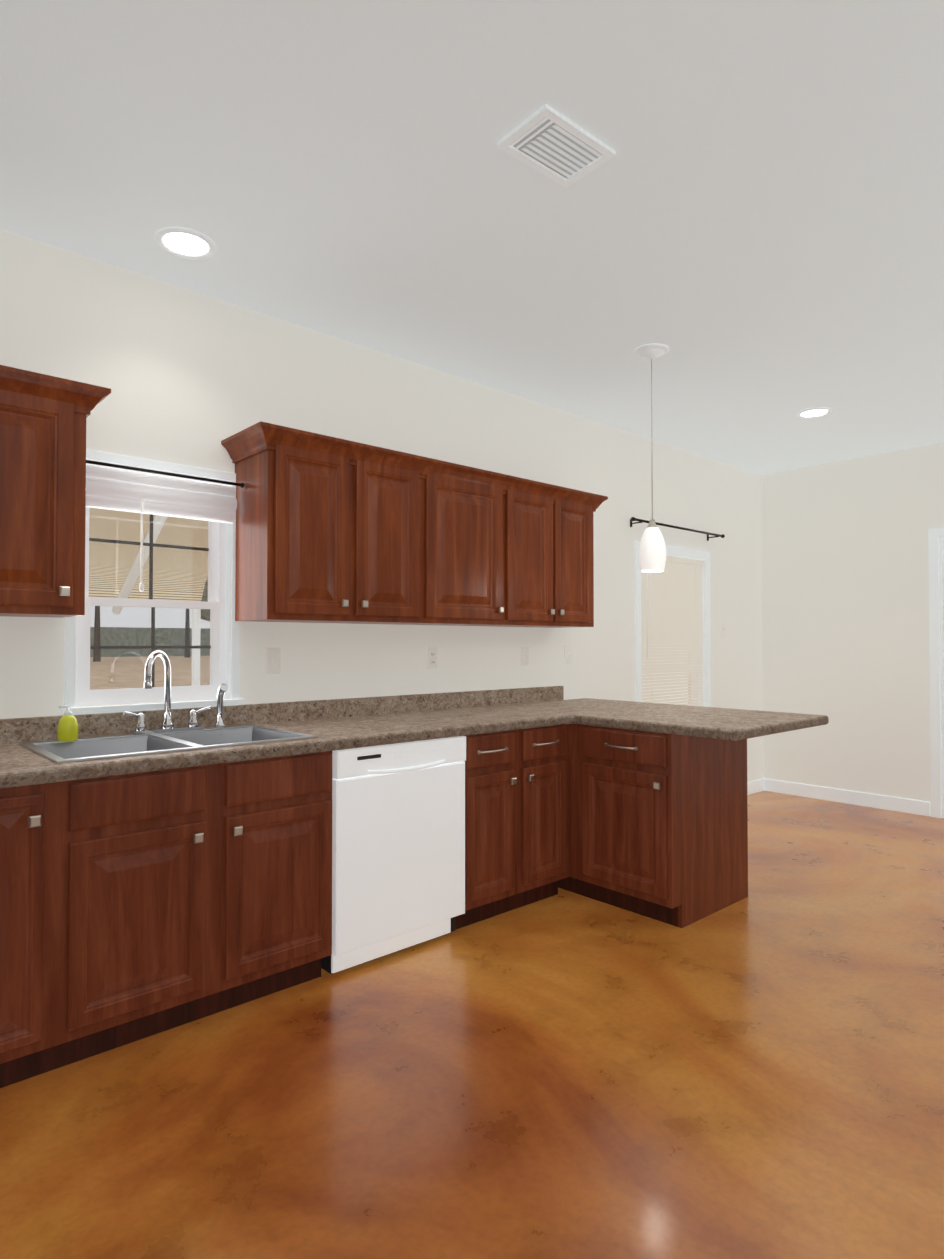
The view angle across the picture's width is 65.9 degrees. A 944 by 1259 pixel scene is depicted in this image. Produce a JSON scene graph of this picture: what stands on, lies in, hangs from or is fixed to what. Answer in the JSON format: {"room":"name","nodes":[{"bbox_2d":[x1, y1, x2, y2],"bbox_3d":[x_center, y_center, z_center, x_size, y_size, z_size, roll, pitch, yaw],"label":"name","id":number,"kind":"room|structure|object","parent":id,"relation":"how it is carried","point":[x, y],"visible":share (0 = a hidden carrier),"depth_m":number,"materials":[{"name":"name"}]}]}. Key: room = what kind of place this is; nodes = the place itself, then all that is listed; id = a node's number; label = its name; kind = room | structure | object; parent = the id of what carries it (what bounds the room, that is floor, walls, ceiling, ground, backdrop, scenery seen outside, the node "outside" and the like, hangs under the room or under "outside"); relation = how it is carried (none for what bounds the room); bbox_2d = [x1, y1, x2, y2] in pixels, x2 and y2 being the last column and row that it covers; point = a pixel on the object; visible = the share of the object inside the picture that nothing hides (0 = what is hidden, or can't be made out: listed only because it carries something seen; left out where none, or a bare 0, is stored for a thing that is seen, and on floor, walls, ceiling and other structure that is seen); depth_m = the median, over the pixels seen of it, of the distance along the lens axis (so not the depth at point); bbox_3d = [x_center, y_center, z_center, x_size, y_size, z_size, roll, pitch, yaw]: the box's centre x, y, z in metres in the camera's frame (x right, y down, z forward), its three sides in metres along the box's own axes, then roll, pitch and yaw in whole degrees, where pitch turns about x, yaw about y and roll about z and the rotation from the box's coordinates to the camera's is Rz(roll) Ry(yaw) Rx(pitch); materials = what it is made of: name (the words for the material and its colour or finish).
{"room":"kitchen","nodes":[
{"label":"kitchen","id":0,"kind":"room"},
{"bbox_2d":[0,791,943,1258],"bbox_3d":[2.235,1.355,2.797,9.630,0.080,5.020,1,-1,-42],"label":"floor","id":1,"kind":"structure","parent":0,"point":[754,1073],"depth_m":2.03,"materials":[{"name":"concrete"}]},
{"bbox_2d":[0,780,75,1087],"bbox_3d":[-1.482,0.872,2.249,0.273,0.868,0.627,1,-1,-42],"label":"base cabinet","id":2,"kind":"object","parent":1,"relation":"on","point":[38,821],"depth_m":2.06,"materials":[{"name":"brown wood"}]},
{"bbox_2d":[0,698,647,788],"bbox_3d":[-0.654,0.426,2.981,4.317,0.045,0.657,1,-1,-42],"label":"countertop","id":3,"kind":"structure","parent":2,"relation":"on","point":[20,765],"depth_m":2.84,"materials":[{"name":"stone"}]},
{"bbox_2d":[18,724,316,762],"bbox_3d":[-1.079,0.489,2.620,0.860,0.197,0.550,1,-1,-42],"label":"sink","id":4,"kind":"object","parent":3,"relation":"in","point":[97,747],"visible":0.33,"depth_m":2.67,"materials":[{"name":"silver metal"}]},
{"bbox_2d":[57,705,77,741],"bbox_3d":[-1.422,0.325,2.562,0.066,0.126,0.064,1,-1,-42],"label":"soap bottle","id":5,"kind":"object","parent":4,"relation":"on","point":[67,727],"visible":0.98,"depth_m":2.54,"materials":[{"name":"yellow plastic"}]},
{"bbox_2d":[123,650,227,734],"bbox_3d":[-1.137,0.235,2.835,0.399,0.316,0.134,1,-1,-42],"label":"faucet","id":6,"kind":"object","parent":3,"relation":"on","point":[167,724],"visible":1,"depth_m":2.83,"materials":[{"name":"silver metal"}]},
{"bbox_2d":[321,736,465,973],"bbox_3d":[-0.454,0.878,3.126,0.641,0.845,0.604,1,-1,-42],"label":"dishwasher","id":7,"kind":"object","parent":1,"relation":"on","point":[398,846],"visible":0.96,"depth_m":2.88,"materials":[{"name":"white metal"}]},
{"bbox_2d":[456,729,523,928],"bbox_3d":[-0.113,0.892,3.481,0.333,0.868,0.628,1,-1,-42],"label":"base cabinet","id":8,"kind":"object","parent":1,"relation":"on","point":[494,763],"depth_m":3.26,"materials":[{"name":"brown wood"}]},
{"bbox_2d":[524,724,571,905],"bbox_3d":[0.149,0.896,3.717,0.373,0.868,0.628,1,-1,-42],"label":"base cabinet","id":9,"kind":"object","parent":1,"relation":"on","point":[547,749],"depth_m":3.50,"materials":[{"name":"brown wood"}]},
{"bbox_2d":[568,723,747,927],"bbox_3d":[0.924,0.895,3.626,0.696,0.868,0.584,1,-1,-42],"label":"base cabinet","id":10,"kind":"object","parent":1,"relation":"on","point":[660,820],"depth_m":3.38,"materials":[{"name":"brown wood"}]},
{"bbox_2d":[572,703,828,740],"bbox_3d":[1.114,0.436,3.557,0.919,0.045,0.855,1,-1,-42],"label":"countertop","id":11,"kind":"structure","parent":10,"relation":"on","point":[697,721],"depth_m":3.40,"materials":[{"name":"stone"}]},
{"bbox_2d":[0,229,943,814],"bbox_3d":[2.219,-0.041,3.062,8.930,2.720,4.640,1,-1,-42],"label":"wall","id":12,"kind":"structure","parent":0,"point":[818,589],"depth_m":4.40,"materials":[{"name":"white paint"}]},
{"bbox_2d":[0,365,95,617],"bbox_3d":[-1.639,-0.428,2.331,0.659,0.749,0.328,1,-1,-42],"label":"upper cabinet","id":13,"kind":"object","parent":12,"relation":"attached to","point":[43,417],"depth_m":2.35,"materials":[{"name":"brown wood"}]},
{"bbox_2d":[86,460,243,487],"bbox_3d":[-1.195,-0.610,2.823,0.648,0.021,0.022,1,-1,-42],"label":"curtain rod","id":14,"kind":"object","parent":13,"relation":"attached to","point":[241,484],"visible":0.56,"depth_m":2.82,"materials":[{"name":"brown metal"}]},
{"bbox_2d":[265,647,280,673],"bbox_3d":[-0.876,0.134,3.220,0.072,0.118,0.017,1,-1,-42],"label":"light switch","id":15,"kind":"object","parent":12,"relation":"attached to","point":[272,660],"visible":1,"depth_m":3.22,"materials":[{"name":"white plastic"}]},
{"bbox_2d":[0,686,563,744],"bbox_3d":[-0.956,0.362,3.141,4.083,0.088,0.021,1,-1,-42],"label":"backsplash","id":16,"kind":"structure","parent":12,"relation":"attached to","point":[14,730],"depth_m":3.18,"materials":[{"name":"stone"}]},
{"bbox_2d":[229,425,428,624],"bbox_3d":[-0.621,-0.413,3.248,0.769,0.749,0.328,1,-1,-42],"label":"upper cabinet","id":17,"kind":"object","parent":12,"relation":"attached to","point":[329,529],"depth_m":3.07,"materials":[{"name":"brown wood"}]},
{"bbox_2d":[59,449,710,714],"bbox_3d":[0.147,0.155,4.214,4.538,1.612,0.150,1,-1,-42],"label":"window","id":18,"kind":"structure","parent":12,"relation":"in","point":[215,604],"depth_m":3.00,"materials":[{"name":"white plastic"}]},
{"bbox_2d":[86,464,236,591],"bbox_3d":[-1.218,-0.378,2.869,0.573,0.464,0.080,1,-1,-42],"label":"blinds","id":19,"kind":"object","parent":18,"relation":"attached to","point":[125,490],"visible":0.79,"depth_m":2.83,"materials":[{"name":"white"}]},
{"bbox_2d":[641,555,704,706],"bbox_3d":[1.487,0.162,5.364,0.834,1.413,0.059,1,-1,-42],"label":"window blinds","id":20,"kind":"object","parent":18,"relation":"attached to","point":[671,606],"visible":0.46,"depth_m":5.38,"materials":[{"name":"white"}]},
{"bbox_2d":[427,647,437,669],"bbox_3d":[-0.208,0.146,3.828,0.072,0.118,0.008,1,-1,-42],"label":"electrical outlet","id":21,"kind":"object","parent":12,"relation":"attached to","point":[432,658],"visible":1,"depth_m":3.82,"materials":[{"name":"white plastic"}]},
{"bbox_2d":[429,461,508,626],"bbox_3d":[-0.136,-0.405,3.684,0.535,0.749,0.328,1,-1,-42],"label":"upper cabinet","id":22,"kind":"object","parent":12,"relation":"attached to","point":[469,508],"depth_m":3.57,"materials":[{"name":"brown wood"}]},
{"bbox_2d":[520,646,528,666],"bbox_3d":[0.312,0.153,4.291,0.072,0.118,0.017,1,-1,-42],"label":"light switch","id":23,"kind":"object","parent":12,"relation":"attached to","point":[524,655],"visible":1,"depth_m":4.29,"materials":[{"name":"white plastic"}]},
{"bbox_2d":[509,477,600,627],"bbox_3d":[0.338,-0.398,4.112,0.742,0.749,0.328,1,-1,-42],"label":"upper cabinet","id":24,"kind":"object","parent":12,"relation":"attached to","point":[551,556],"depth_m":3.97,"materials":[{"name":"brown wood"}]},
{"bbox_2d":[564,645,571,663],"bbox_3d":[0.608,0.148,4.557,0.072,0.118,0.017,1,-1,-42],"label":"light switch","id":25,"kind":"object","parent":12,"relation":"attached to","point":[567,654],"visible":1,"depth_m":4.55,"materials":[{"name":"white plastic"}]},
{"bbox_2d":[644,647,700,705],"bbox_3d":[1.445,0.178,5.410,0.846,1.457,0.060,1,-1,-42],"label":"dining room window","id":26,"kind":"structure","parent":12,"relation":"in","point":[682,675],"depth_m":5.64,"materials":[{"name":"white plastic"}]},
{"bbox_2d":[630,517,724,540],"bbox_3d":[1.499,-0.735,5.319,1.217,0.055,0.099,1,-1,-42],"label":"curtain rod","id":27,"kind":"object","parent":12,"relation":"attached to","point":[676,527],"visible":1,"depth_m":5.25,"materials":[{"name":"brown metal"}]},
{"bbox_2d":[747,778,930,815],"bbox_3d":[2.751,1.285,4.140,6.426,0.105,3.477,1,-1,-42],"label":"baseboard","id":28,"kind":"structure","parent":12,"relation":"attached to","point":[910,806],"depth_m":5.76,"materials":[{"name":"white wood"}]},
{"bbox_2d":[928,527,943,817],"bbox_3d":[3.704,0.301,5.018,0.139,2.102,0.929,1,-1,-42],"label":"door frame","id":29,"kind":"structure","parent":12,"relation":"attached to","point":[936,586],"depth_m":5.27,"materials":[{"name":"white"}]},
{"bbox_2d":[0,0,943,474],"bbox_3d":[2.235,-1.445,2.844,9.630,0.080,5.020,1,-1,-42],"label":"ceiling","id":30,"kind":"structure","parent":0,"point":[744,224],"depth_m":2.32,"materials":[{"name":"white paint"}]},
{"bbox_2d":[154,227,215,259],"bbox_3d":[-1.040,-1.403,2.646,0.210,0.010,0.210,1,-1,-42],"label":"recessed light","id":31,"kind":"object","parent":30,"relation":"in","point":[185,243],"visible":1,"depth_m":2.64,"materials":[{"name":"white"}]},
{"bbox_2d":[496,104,615,187],"bbox_3d":[0.248,-1.410,2.134,0.303,0.012,0.210,1,-1,-42],"label":"ceiling vent","id":32,"kind":"object","parent":30,"relation":"in","point":[552,144],"visible":0.96,"depth_m":2.12,"materials":[{"name":"white"}]},
{"bbox_2d":[634,343,668,571],"bbox_3d":[0.892,-0.842,3.607,0.170,1.100,0.170,1,-1,-42],"label":"pendant lamp","id":33,"kind":"object","parent":30,"relation":"hanging from","point":[652,552],"visible":1,"depth_m":3.56,"materials":[{"name":"white glass"}]},
{"bbox_2d":[796,407,832,417],"bbox_3d":[2.157,-1.370,4.591,0.210,0.010,0.210,1,-1,-42],"label":"recessed light","id":34,"kind":"object","parent":30,"relation":"in","point":[816,412],"visible":0.98,"depth_m":4.58,"materials":[{"name":"white"}]},
{"label":"outside","id":35,"kind":"structure","parent":0,"visible":0},
{"bbox_2d":[90,647,690,704],"bbox_3d":[-35.263,1.263,53.094,140.000,2.600,119.860,1,-1,-42],"label":"ground","id":36,"kind":"structure","parent":35,"point":[139,678],"depth_m":37.15,"materials":[{"name":"brown soil"}]},
{"bbox_2d":[89,507,207,685],"bbox_3d":[-4.436,0.184,4.924,7.300,2.932,5.280,1,-1,-42],"label":"carport","id":37,"kind":"object","parent":36,"relation":"on","point":[184,575],"depth_m":8.33,"materials":[{"name":"metal"}]},
{"bbox_2d":[90,577,209,661],"bbox_3d":[-29.878,-5.542,69.643,170.000,16.566,32.656,1,-1,-42],"label":"trees","id":38,"kind":"object","parent":36,"relation":"on","point":[173,639],"depth_m":82.15,"materials":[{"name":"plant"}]}
]}

